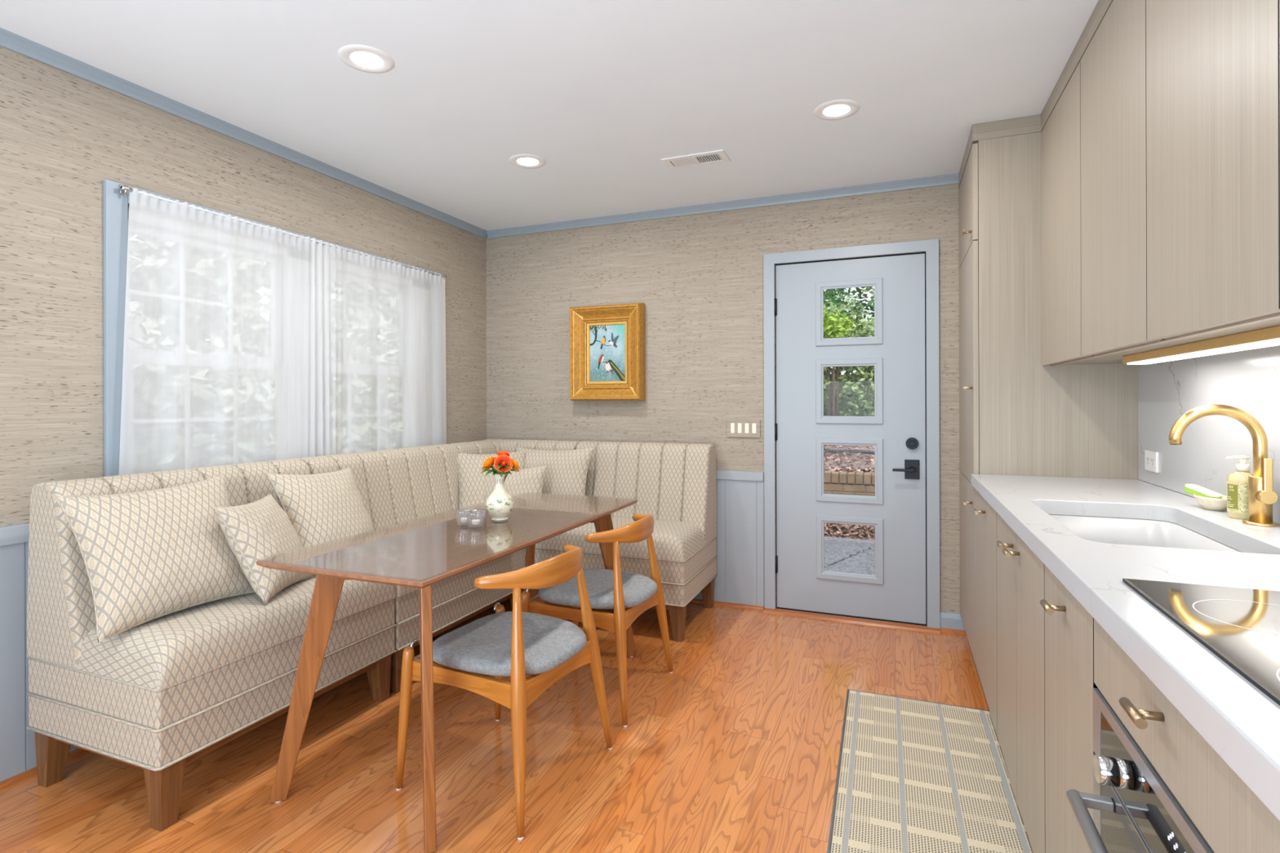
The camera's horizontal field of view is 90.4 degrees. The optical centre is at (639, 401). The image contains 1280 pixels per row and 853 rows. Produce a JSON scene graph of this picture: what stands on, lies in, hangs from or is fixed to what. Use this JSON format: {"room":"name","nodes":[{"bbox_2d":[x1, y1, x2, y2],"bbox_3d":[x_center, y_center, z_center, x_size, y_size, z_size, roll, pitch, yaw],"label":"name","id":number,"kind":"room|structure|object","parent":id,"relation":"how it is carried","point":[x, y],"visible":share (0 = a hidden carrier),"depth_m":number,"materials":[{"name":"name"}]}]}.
{"room":"eat-in kitchen","nodes":[
{"label":"eat-in kitchen","id":0,"kind":"room"},
{"bbox_2d":[0,45,486,527],"bbox_3d":[-2.310,0.022,1.634,0.140,2.440,6.516,0,0,22],"label":"wall","id":1,"kind":"structure","parent":0,"point":[63,134],"depth_m":2.28,"materials":[{"name":"paper"}]},
{"bbox_2d":[0,523,79,782],"bbox_3d":[-2.264,0.824,1.530,0.019,0.836,6.356,0,0,22],"label":"wainscot","id":2,"kind":"structure","parent":1,"relation":"attached to","point":[17,743],"depth_m":2.08,"materials":[{"name":"blue paint"}]},
{"bbox_2d":[0,748,88,790],"bbox_3d":[-2.251,1.233,1.536,0.019,0.019,6.376,0,0,22],"label":"baseboard","id":3,"kind":"structure","parent":1,"relation":"attached to","point":[31,772],"depth_m":2.10,"materials":[{"name":"brown wood"}]},
{"bbox_2d":[0,27,487,239],"bbox_3d":[-2.263,-1.174,1.538,0.026,0.048,6.376,0,0,22],"label":"crown molding","id":4,"kind":"structure","parent":1,"relation":"attached to","point":[9,40],"depth_m":2.63,"materials":[{"name":"blue paint"}]},
{"bbox_2d":[103,179,442,476],"bbox_3d":[-1.647,-0.186,3.196,0.130,1.252,1.854,0,0,22],"label":"window","id":5,"kind":"structure","parent":1,"relation":"in","point":[116,208],"depth_m":2.34,"materials":[{"name":"blue paint"}]},
{"bbox_2d":[119,184,446,279],"bbox_3d":[-1.578,-0.787,3.184,0.036,0.038,1.816,0,0,22],"label":"curtain rod","id":6,"kind":"object","parent":5,"relation":"attached to","point":[123,189],"visible":0.87,"depth_m":2.76,"materials":[{"name":"white plastic"}]},
{"bbox_2d":[119,187,331,475],"bbox_3d":[-1.737,-0.244,2.766,0.036,1.110,0.955,0,0,22],"label":"sheer curtain","id":7,"kind":"object","parent":6,"relation":"hanging from","point":[222,344],"visible":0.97,"depth_m":2.67,"materials":[{"name":"white fabric"}]},
{"bbox_2d":[315,240,446,456],"bbox_3d":[-1.410,-0.245,3.558,0.033,1.110,1.009,0,0,22],"label":"sheer curtain","id":8,"kind":"object","parent":6,"relation":"hanging from","point":[386,348],"visible":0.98,"depth_m":3.53,"materials":[{"name":"white fabric"}]},
{"bbox_2d":[0,598,989,852],"bbox_3d":[-0.596,1.267,0.873,3.882,0.060,6.656,0,0,22],"label":"floor","id":9,"kind":"structure","parent":0,"point":[735,748],"depth_m":2.18,"materials":[{"name":"brown wood"}]},
{"bbox_2d":[26,458,396,831],"bbox_3d":[-1.500,0.748,2.358,0.658,0.984,0.936,0,0,22],"label":"banquette section","id":10,"kind":"object","parent":9,"relation":"on","point":[157,695],"visible":0.61,"depth_m":2.01,"materials":[{"name":"fabric"}]},
{"bbox_2d":[54,475,255,643],"bbox_3d":[-1.568,0.488,2.121,0.254,0.429,0.516,0,0,22],"label":"throw pillow","id":11,"kind":"object","parent":10,"relation":"on","point":[152,554],"visible":0.87,"depth_m":2.01,"materials":[{"name":"fabric"}]},
{"bbox_2d":[76,574,396,691],"bbox_3d":[-1.426,0.759,2.331,0.496,0.130,0.930,0,0,22],"label":"seat cushion","id":12,"kind":"object","parent":10,"relation":"on","point":[172,651],"depth_m":1.99,"materials":[{"name":"fabric"}]},
{"bbox_2d":[213,493,314,604],"bbox_3d":[-1.369,0.528,2.344,0.212,0.342,0.364,0,0,-2],"label":"throw pillow","id":13,"kind":"object","parent":10,"relation":"on","point":[259,530],"visible":0.86,"depth_m":2.22,"materials":[{"name":"fabric"}]},
{"bbox_2d":[298,444,525,693],"bbox_3d":[-1.129,0.747,3.284,0.658,0.984,1.044,0,0,22],"label":"banquette section","id":14,"kind":"object","parent":9,"relation":"on","point":[399,486],"visible":0.4,"depth_m":3.22,"materials":[{"name":"fabric"}]},
{"bbox_2d":[266,467,374,548],"bbox_3d":[-1.314,0.487,2.693,0.250,0.410,0.445,0,0,22],"label":"throw pillow","id":15,"kind":"object","parent":14,"relation":"on","point":[322,508],"visible":0.62,"depth_m":2.60,"materials":[{"name":"fabric"}]},
{"bbox_2d":[394,585,417,596],"bbox_3d":[-1.056,0.758,3.255,0.496,0.130,1.044,0,0,22],"label":"seat cushion","id":16,"kind":"object","parent":14,"relation":"on","point":[400,591],"depth_m":2.72,"materials":[{"name":"fabric"}]},
{"bbox_2d":[483,465,546,502],"bbox_3d":[-0.784,0.538,3.727,0.527,0.334,0.162,0,0,16],"label":"throw pillow","id":17,"kind":"object","parent":14,"relation":"on","point":[531,479],"visible":0.3,"depth_m":3.68,"materials":[{"name":"fabric"}]},
{"bbox_2d":[255,499,637,852],"bbox_3d":[-0.589,0.863,2.553,0.666,0.748,1.558,0,0,22],"label":"dining table","id":18,"kind":"object","parent":9,"relation":"on","point":[422,553],"visible":0.71,"depth_m":2.00,"materials":[{"name":"brown wood"}]},
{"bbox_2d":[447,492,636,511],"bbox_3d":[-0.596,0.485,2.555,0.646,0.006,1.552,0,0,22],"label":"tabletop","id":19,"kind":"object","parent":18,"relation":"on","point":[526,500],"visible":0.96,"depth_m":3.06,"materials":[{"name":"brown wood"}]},
{"bbox_2d":[454,508,474,526],"bbox_3d":[-0.685,0.452,2.483,0.073,0.061,0.073,0,0,22],"label":"votive holder","id":20,"kind":"object","parent":19,"relation":"on","point":[473,510],"visible":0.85,"depth_m":2.48,"materials":[{"name":"clear glass"}]},
{"bbox_2d":[460,516,468,523],"bbox_3d":[-0.685,0.460,2.483,0.032,0.023,0.032,0,0,22],"label":"tealight candle","id":21,"kind":"object","parent":20,"relation":"in","point":[464,520],"visible":0.84,"depth_m":2.47,"materials":[{"name":"beige wax"}]},
{"bbox_2d":[466,510,485,528],"bbox_3d":[-0.629,0.452,2.439,0.073,0.061,0.073,0,0,22],"label":"votive holder","id":22,"kind":"object","parent":19,"relation":"on","point":[484,512],"visible":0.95,"depth_m":2.43,"materials":[{"name":"clear glass"}]},
{"bbox_2d":[471,518,479,524],"bbox_3d":[-0.629,0.460,2.439,0.032,0.023,0.032,0,0,22],"label":"tealight candle","id":23,"kind":"object","parent":22,"relation":"in","point":[477,522],"visible":1,"depth_m":2.43,"materials":[{"name":"beige wax"}]},
{"bbox_2d":[485,472,513,521],"bbox_3d":[-0.570,0.387,2.582,0.112,0.191,0.112,0,0,22],"label":"flower vase","id":24,"kind":"object","parent":19,"relation":"on","point":[500,504],"visible":0.95,"depth_m":2.55,"materials":[{"name":"white ceramic"}]},
{"bbox_2d":[479,456,495,471],"bbox_3d":[-0.620,0.284,2.571,0.083,0.127,0.082,0,0,22],"label":"rose","id":25,"kind":"object","parent":24,"relation":"in","point":[488,463],"visible":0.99,"depth_m":2.56,"materials":[{"name":"orange plant"}]},
{"bbox_2d":[479,466,515,477],"bbox_3d":[-0.575,0.304,2.578,0.156,0.077,0.147,0,0,-10],"label":"greenery","id":26,"kind":"object","parent":24,"relation":"in","point":[495,471],"visible":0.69,"depth_m":2.54,"materials":[{"name":"green plant"}]},
{"bbox_2d":[496,450,510,456],"bbox_3d":[-0.556,0.274,2.606,0.058,0.147,0.067,0,0,22],"label":"rose","id":27,"kind":"object","parent":24,"relation":"in","point":[501,452],"visible":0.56,"depth_m":2.59,"materials":[{"name":"orange plant"}]},
{"bbox_2d":[493,454,514,472],"bbox_3d":[-0.547,0.281,2.549,0.069,0.134,0.072,0,0,22],"label":"rose","id":28,"kind":"object","parent":24,"relation":"in","point":[502,462],"visible":0.99,"depth_m":2.55,"materials":[{"name":"orange plant"}]},
{"bbox_2d":[503,457,520,481],"bbox_3d":[-0.518,0.289,2.597,0.081,0.118,0.066,0,0,22],"label":"rose","id":29,"kind":"object","parent":24,"relation":"in","point":[515,464],"visible":0.78,"depth_m":2.58,"materials":[{"name":"orange plant"}]},
{"bbox_2d":[395,544,612,839],"bbox_3d":[-0.443,0.861,2.143,0.508,0.751,0.537,0,0,26],"label":"dining chair","id":30,"kind":"object","parent":9,"relation":"on","point":[516,644],"visible":0.97,"depth_m":2.00,"materials":[{"name":"brown wood"}]},
{"bbox_2d":[449,439,580,597],"bbox_3d":[-0.796,0.746,4.032,0.720,0.984,0.591,0,0,22],"label":"banquette section","id":31,"kind":"object","parent":9,"relation":"on","point":[486,446],"visible":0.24,"depth_m":4.10,"materials":[{"name":"fabric"}]},
{"bbox_2d":[457,449,526,508],"bbox_3d":[-0.878,0.496,3.814,0.446,0.391,0.211,0,0,-23],"label":"throw pillow","id":32,"kind":"object","parent":31,"relation":"on","point":[471,483],"visible":0.46,"depth_m":3.74,"materials":[{"name":"fabric"}]},
{"bbox_2d":[515,447,593,495],"bbox_3d":[-0.555,0.486,3.889,0.554,0.416,0.190,0,0,22],"label":"throw pillow","id":33,"kind":"object","parent":31,"relation":"on","point":[566,472],"visible":0.41,"depth_m":3.82,"materials":[{"name":"fabric"}]},
{"bbox_2d":[521,514,672,727],"bbox_3d":[-0.185,0.861,2.754,0.508,0.751,0.537,0,0,22],"label":"dining chair","id":34,"kind":"object","parent":9,"relation":"on","point":[616,589],"visible":0.85,"depth_m":2.58,"materials":[{"name":"brown wood"}]},
{"bbox_2d":[534,440,717,642],"bbox_3d":[-0.060,0.744,3.702,0.880,0.984,0.658,0,0,22],"label":"banquette section","id":35,"kind":"object","parent":9,"relation":"on","point":[674,483],"visible":0.69,"depth_m":3.69,"materials":[{"name":"fabric"}]},
{"bbox_2d":[535,516,704,562],"bbox_3d":[-0.092,0.755,3.629,0.874,0.130,0.496,0,0,22],"label":"seat cushion","id":36,"kind":"object","parent":35,"relation":"on","point":[675,539],"depth_m":3.44,"materials":[{"name":"fabric"}]},
{"bbox_2d":[763,608,940,634],"bbox_3d":[1.166,1.224,3.568,0.938,0.016,0.060,0,0,22],"label":"threshold strip","id":37,"kind":"object","parent":9,"relation":"on","point":[776,611],"visible":1,"depth_m":3.55,"materials":[{"name":"brown wood"}]},
{"bbox_2d":[826,688,1033,852],"bbox_3d":[0.721,1.229,1.516,0.586,0.008,2.362,0,0,22],"label":"runner rug","id":38,"kind":"object","parent":9,"relation":"on","point":[913,775],"visible":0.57,"depth_m":2.04,"materials":[{"name":"beige fabric"}]},
{"bbox_2d":[973,488,997,734],"bbox_3d":[1.591,0.797,2.357,0.638,0.868,0.663,0,0,22],"label":"base cabinet","id":39,"kind":"object","parent":9,"relation":"on","point":[984,516],"visible":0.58,"depth_m":2.40,"materials":[{"name":"brown wood"}]},
{"bbox_2d":[996,512,1045,852],"bbox_3d":[1.331,0.797,1.705,0.638,0.868,0.737,0,0,22],"label":"base cabinet","id":40,"kind":"object","parent":9,"relation":"on","point":[1020,574],"visible":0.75,"depth_m":1.73,"materials":[{"name":"brown wood"}]},
{"bbox_2d":[958,114,1141,660],"bbox_3d":[1.836,0.011,2.972,0.638,2.439,0.661,0,0,22],"label":"tall cabinet","id":41,"kind":"object","parent":9,"relation":"on","point":[1019,415],"visible":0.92,"depth_m":2.71,"materials":[{"name":"brown wood"}]},
{"bbox_2d":[1040,565,1097,852],"bbox_3d":[1.121,0.798,1.181,0.638,0.868,0.388,0,0,22],"label":"base cabinet","id":42,"kind":"object","parent":9,"relation":"on","point":[1069,684],"visible":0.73,"depth_m":1.29,"materials":[{"name":"brown wood"}]},
{"bbox_2d":[1093,618,1279,852],"bbox_3d":[0.933,0.799,0.713,0.638,0.868,0.616,0,0,22],"label":"drawer","id":43,"kind":"object","parent":9,"relation":"on","point":[1230,817],"visible":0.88,"depth_m":0.76,"materials":[{"name":"brown wood"}]},
{"bbox_2d":[1066,688,1214,852],"bbox_3d":[0.905,0.789,0.725,0.624,0.588,0.609,0,0,22],"label":"oven","id":44,"kind":"object","parent":43,"relation":"in","point":[1135,811],"visible":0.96,"depth_m":0.92,"materials":[{"name":"silver metal"}]},
{"bbox_3d":[0.670,0.799,0.055,0.638,0.868,0.798,0,0,22],"label":"base cabinet","id":45,"kind":"object","parent":9,"relation":"on","visible":0},
{"bbox_2d":[971,474,1279,821],"bbox_3d":[1.125,0.339,1.172,0.599,0.048,3.211,0,0,22],"label":"countertop","id":46,"kind":"structure","parent":45,"relation":"on","point":[1240,722],"depth_m":1.17,"materials":[{"name":"white stone"}]},
{"bbox_2d":[1048,514,1241,552],"bbox_3d":[1.307,0.464,1.680,0.430,0.200,0.740,0,0,22],"label":"sink","id":47,"kind":"object","parent":46,"relation":"in","point":[1143,532],"visible":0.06,"depth_m":1.95,"materials":[{"name":"white ceramic"}]},
{"bbox_2d":[1122,578,1279,705],"bbox_3d":[0.962,0.313,0.729,0.499,0.006,0.642,0,0,22],"label":"cooktop","id":48,"kind":"object","parent":46,"relation":"in","point":[1241,627],"visible":1,"depth_m":0.90,"materials":[{"name":"glass"}]},
{"bbox_2d":[1193,494,1226,511],"bbox_3d":[1.674,0.295,1.856,0.084,0.038,0.123,0,0,22],"label":"soap dish","id":49,"kind":"object","parent":46,"relation":"on","point":[1211,504],"visible":0.8,"depth_m":1.82,"materials":[{"name":"white ceramic"}]},
{"bbox_2d":[1183,484,1222,498],"bbox_3d":[1.666,0.271,1.883,0.040,0.044,0.098,0,0,-6],"label":"sponge","id":50,"kind":"object","parent":49,"relation":"in","point":[1192,489],"visible":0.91,"depth_m":1.88,"materials":[{"name":"green plastic"}]},
{"bbox_2d":[1168,404,1279,527],"bbox_3d":[1.514,0.161,1.653,0.224,0.308,0.074,0,0,22],"label":"kitchen faucet","id":51,"kind":"object","parent":46,"relation":"on","point":[1261,496],"visible":1,"depth_m":1.62,"materials":[{"name":"gold metal"}]},
{"bbox_2d":[1225,455,1253,519],"bbox_3d":[1.625,0.230,1.716,0.067,0.169,0.064,0,0,22],"label":"soap bottle","id":52,"kind":"object","parent":46,"relation":"on","point":[1237,482],"visible":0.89,"depth_m":1.70,"materials":[{"name":"green"}]},
{"bbox_2d":[0,0,1098,231],"bbox_3d":[-0.603,-1.253,0.873,3.882,0.100,6.656,0,0,22],"label":"ceiling","id":53,"kind":"structure","parent":0,"point":[603,91],"depth_m":2.38,"materials":[{"name":"paint"}]},
{"bbox_2d":[337,44,395,73],"bbox_3d":[-0.959,-1.199,2.231,0.184,0.006,0.184,0,0,22],"label":"recessed light","id":54,"kind":"object","parent":53,"relation":"in","point":[367,59],"visible":1,"depth_m":2.22,"materials":[{"name":"white plastic"}]},
{"bbox_2d":[509,154,546,168],"bbox_3d":[-0.561,-1.200,3.180,0.184,0.006,0.184,0,0,22],"label":"recessed light","id":55,"kind":"object","parent":53,"relation":"in","point":[524,161],"visible":1,"depth_m":3.17,"materials":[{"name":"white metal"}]},
{"bbox_2d":[660,149,730,170],"bbox_3d":[0.278,-1.202,3.167,0.318,0.006,0.150,0,0,22],"label":"ceiling vent","id":56,"kind":"object","parent":53,"relation":"in","point":[715,157],"visible":1,"depth_m":3.16,"materials":[{"name":"white metal"}]},
{"bbox_2d":[813,99,859,119],"bbox_3d":[0.813,-1.204,2.630,0.184,0.006,0.184,0,0,22],"label":"recessed light","id":57,"kind":"object","parent":53,"relation":"in","point":[836,109],"visible":1,"depth_m":2.62,"materials":[{"name":"white plastic"}]},
{"bbox_2d":[485,183,959,626],"bbox_3d":[0.677,0.013,3.872,3.742,2.440,0.140,0,0,22],"label":"wall","id":58,"kind":"structure","parent":0,"point":[698,278],"depth_m":3.95,"materials":[{"name":"paper"}]},
{"bbox_2d":[569,302,645,400],"bbox_3d":[-0.218,-0.314,4.101,0.504,0.616,0.100,0,0,22],"label":"framed painting","id":59,"kind":"object","parent":58,"relation":"attached to","point":[607,343],"visible":1,"depth_m":4.10,"materials":[{"name":"gold metal"}]},
{"bbox_2d":[486,173,958,238],"bbox_3d":[0.313,-1.181,3.927,2.992,0.048,0.026,0,0,22],"label":"crown molding","id":60,"kind":"structure","parent":58,"relation":"attached to","point":[949,179],"depth_m":3.81,"materials":[{"name":"blue paint"}]},
{"bbox_2d":[689,598,764,610],"bbox_3d":[-0.165,1.226,4.116,1.930,0.019,0.019,0,0,22],"label":"baseboard","id":61,"kind":"structure","parent":58,"relation":"attached to","point":[694,600],"depth_m":3.82,"materials":[{"name":"brown wood"}]},
{"bbox_2d":[693,470,764,606],"bbox_3d":[-0.168,0.828,4.126,1.940,0.816,0.019,0,0,22],"label":"wainscot","id":62,"kind":"structure","parent":58,"relation":"attached to","point":[740,579],"depth_m":3.82,"materials":[{"name":"blue paint"}]},
{"bbox_2d":[726,419,759,437],"bbox_3d":[0.620,0.161,3.813,0.198,0.104,0.013,0,0,22],"label":"light switch","id":63,"kind":"object","parent":58,"relation":"attached to","point":[735,428],"visible":1,"depth_m":3.81,"materials":[{"name":"plastic"}]},
{"bbox_2d":[763,239,939,628],"bbox_3d":[1.189,0.180,3.635,0.938,2.103,0.200,0,0,22],"label":"door","id":64,"kind":"structure","parent":58,"relation":"in","point":[904,429],"depth_m":3.57,"materials":[{"name":"blue paint"}]},
{"bbox_2d":[939,611,964,630],"bbox_3d":[1.693,1.180,3.383,0.178,0.100,0.014,0,0,22],"label":"baseboard","id":65,"kind":"structure","parent":58,"relation":"attached to","point":[947,620],"depth_m":3.39,"materials":[{"name":"blue paint"}]},
{"bbox_2d":[939,627,966,635],"bbox_3d":[1.687,1.221,3.368,0.178,0.019,0.019,0,0,22],"label":"trim","id":66,"kind":"structure","parent":58,"relation":"attached to","point":[942,629],"depth_m":3.38,"materials":[{"name":"brown wood"}]},
{"bbox_2d":[1142,480,1194,497],"bbox_3d":[1.138,0.012,0.178,0.140,2.440,6.376,0,0,22],"label":"wall","id":67,"kind":"structure","parent":0,"point":[1142,481],"depth_m":2.30,"materials":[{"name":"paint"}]},
{"bbox_2d":[1040,62,1130,365],"bbox_3d":[1.734,-0.642,2.327,0.345,0.987,0.608,0,0,22],"label":"upper cabinet","id":68,"kind":"object","parent":67,"relation":"attached to","point":[1060,136],"visible":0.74,"depth_m":2.33,"materials":[{"name":"brown wood"}]},
{"bbox_2d":[1040,0,1113,131],"bbox_3d":[1.397,-1.172,1.491,0.346,0.072,2.410,0,0,22],"label":"crown molding","id":69,"kind":"structure","parent":68,"relation":"on","point":[1102,6],"depth_m":2.15,"materials":[{"name":"brown wood"}]},
{"bbox_2d":[1080,0,1217,356],"bbox_3d":[1.511,-0.641,1.770,0.345,0.987,0.590,0,0,22],"label":"upper cabinet","id":70,"kind":"object","parent":67,"relation":"attached to","point":[1113,66],"visible":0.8,"depth_m":1.78,"materials":[{"name":"brown wood"}]},
{"bbox_2d":[1122,325,1279,364],"bbox_3d":[1.318,-0.138,1.271,0.078,0.029,1.840,0,0,22],"label":"light","id":71,"kind":"object","parent":70,"relation":"attached to","point":[1270,336],"visible":1,"depth_m":1.56,"materials":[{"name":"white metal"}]},
{"bbox_2d":[1137,345,1279,524],"bbox_3d":[1.407,0.081,1.058,0.012,0.466,3.211,0,0,22],"label":"backsplash","id":72,"kind":"structure","parent":67,"relation":"attached to","point":[1248,380],"depth_m":1.99,"materials":[{"name":"white stone"}]},
{"bbox_2d":[1144,449,1159,472],"bbox_3d":[1.937,0.225,2.408,0.011,0.077,0.117,0,0,22],"label":"wall outlet","id":73,"kind":"object","parent":72,"relation":"attached to","point":[1151,458],"visible":1,"depth_m":2.39,"materials":[{"name":"white plastic"}]},
{"bbox_2d":[1146,0,1279,341],"bbox_3d":[1.293,-0.641,1.226,0.345,0.987,0.577,0,0,22],"label":"upper cabinet","id":74,"kind":"object","parent":67,"relation":"attached to","point":[1213,122],"visible":1,"depth_m":1.24,"materials":[{"name":"brown wood"}]},
{"bbox_2d":[1279,0,1279,120],"bbox_3d":[1.068,-0.640,0.664,0.345,0.987,0.629,0,0,22],"label":"upper cabinet","id":75,"kind":"object","parent":67,"relation":"attached to","point":[1279,0],"visible":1,"depth_m":1.02,"materials":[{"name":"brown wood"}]},
{"label":"outside","id":76,"kind":"structure","parent":0,"visible":0},
{"bbox_3d":[-5.954,1.573,7.772,11.158,0.360,18.000,0,0,22],"label":"lawn","id":77,"kind":"structure","parent":76,"visible":0},
{"bbox_2d":[823,471,875,525],"bbox_3d":[2.582,1.029,6.183,6.991,0.638,0.203,0,0,22],"label":"brick wall","id":78,"kind":"structure","parent":77,"relation":"on","point":[860,483],"depth_m":6.29,"materials":[{"name":"beige brick"}]},
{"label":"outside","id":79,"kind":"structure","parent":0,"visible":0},
{"bbox_2d":[824,536,875,575],"bbox_3d":[1.068,1.482,5.346,16.000,0.302,2.284,0,0,22],"label":"ground","id":80,"kind":"structure","parent":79,"point":[848,555],"depth_m":5.50,"materials":[{"name":"concrete"}]},
{"bbox_2d":[823,522,875,540],"bbox_3d":[2.434,1.276,6.069,9.000,0.135,0.095,0,0,22],"label":"bark mulch","id":81,"kind":"object","parent":80,"relation":"on","point":[872,537],"visible":0.04,"depth_m":6.23,"materials":[{"name":"brown wood"}]},
{"bbox_2d":[824,524,875,537],"bbox_3d":[2.150,1.266,6.169,3.862,0.127,0.116,0,0,22],"label":"chips","id":82,"kind":"object","parent":81,"relation":"on","point":[834,531],"visible":0.11,"depth_m":6.21,"materials":[{"name":"brown wood"}]},
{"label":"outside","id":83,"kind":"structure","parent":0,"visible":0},
{"bbox_2d":[823,375,875,473],"bbox_3d":[3.497,0.140,8.732,9.000,1.230,5.188,0,0,22],"label":"bark mulch","id":84,"kind":"object","parent":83,"point":[851,456],"visible":0.02,"depth_m":7.03,"materials":[{"name":"brown wood"}]},
{"bbox_2d":[823,288,851,311],"bbox_3d":[2.196,-2.356,12.350,3.726,4.274,3.365,0,0,22],"label":"broadleaf tree","id":85,"kind":"object","parent":84,"relation":"on","point":[845,288],"visible":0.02,"depth_m":11.18,"materials":[{"name":"green plant"}]},
{"bbox_2d":[823,306,856,416],"bbox_3d":[2.447,-0.462,8.459,0.696,1.681,1.102,0,0,-6],"label":"bush","id":86,"kind":"object","parent":84,"relation":"on","point":[830,329],"visible":0.36,"depth_m":8.19,"materials":[{"name":"green plant"}]},
{"bbox_2d":[823,299,861,416],"bbox_3d":[2.353,-0.569,8.883,1.478,1.801,1.232,0,0,22],"label":"shrub","id":87,"kind":"object","parent":84,"relation":"on","point":[826,382],"visible":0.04,"depth_m":8.66,"materials":[{"name":"green plant"}]},
{"bbox_2d":[823,288,874,335],"bbox_3d":[2.813,-1.488,9.837,2.110,3.134,3.246,0,0,-42],"label":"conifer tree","id":88,"kind":"object","parent":84,"relation":"on","point":[826,293],"visible":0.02,"depth_m":9.97,"materials":[{"name":"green plant"}]},
{"bbox_2d":[823,286,874,416],"bbox_3d":[3.227,-0.916,8.625,1.785,2.389,1.491,0,0,22],"label":"shrub","id":89,"kind":"object","parent":84,"relation":"on","point":[859,332],"visible":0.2,"depth_m":8.50,"materials":[{"name":"green plant"}]},
{"bbox_2d":[823,444,875,474],"bbox_3d":[2.621,0.509,7.356,3.868,0.505,1.972,0,0,22],"label":"chips","id":90,"kind":"object","parent":84,"relation":"on","point":[871,462],"visible":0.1,"depth_m":6.91,"materials":[{"name":"brown wood"}]},
{"bbox_2d":[823,448,875,454],"bbox_3d":[2.810,0.560,7.012,8.001,0.055,0.104,0,0,22],"label":"edging","id":91,"kind":"object","parent":84,"relation":"on","point":[869,452],"visible":0.02,"depth_m":7.15,"materials":[{"name":"black metal"}]},
{"bbox_2d":[826,286,874,383],"bbox_3d":[4.229,-2.668,10.684,4.181,4.881,2.706,0,0,22],"label":"broadleaf tree","id":92,"kind":"object","parent":84,"relation":"on","point":[863,305],"visible":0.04,"depth_m":10.16,"materials":[{"name":"green plant"}]},
{"bbox_2d":[839,365,874,416],"bbox_3d":[3.844,-0.393,8.142,2.538,1.339,1.529,0,0,22],"label":"shrub","id":93,"kind":"object","parent":84,"relation":"on","point":[860,411],"visible":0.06,"depth_m":8.42,"materials":[{"name":"green plant"}]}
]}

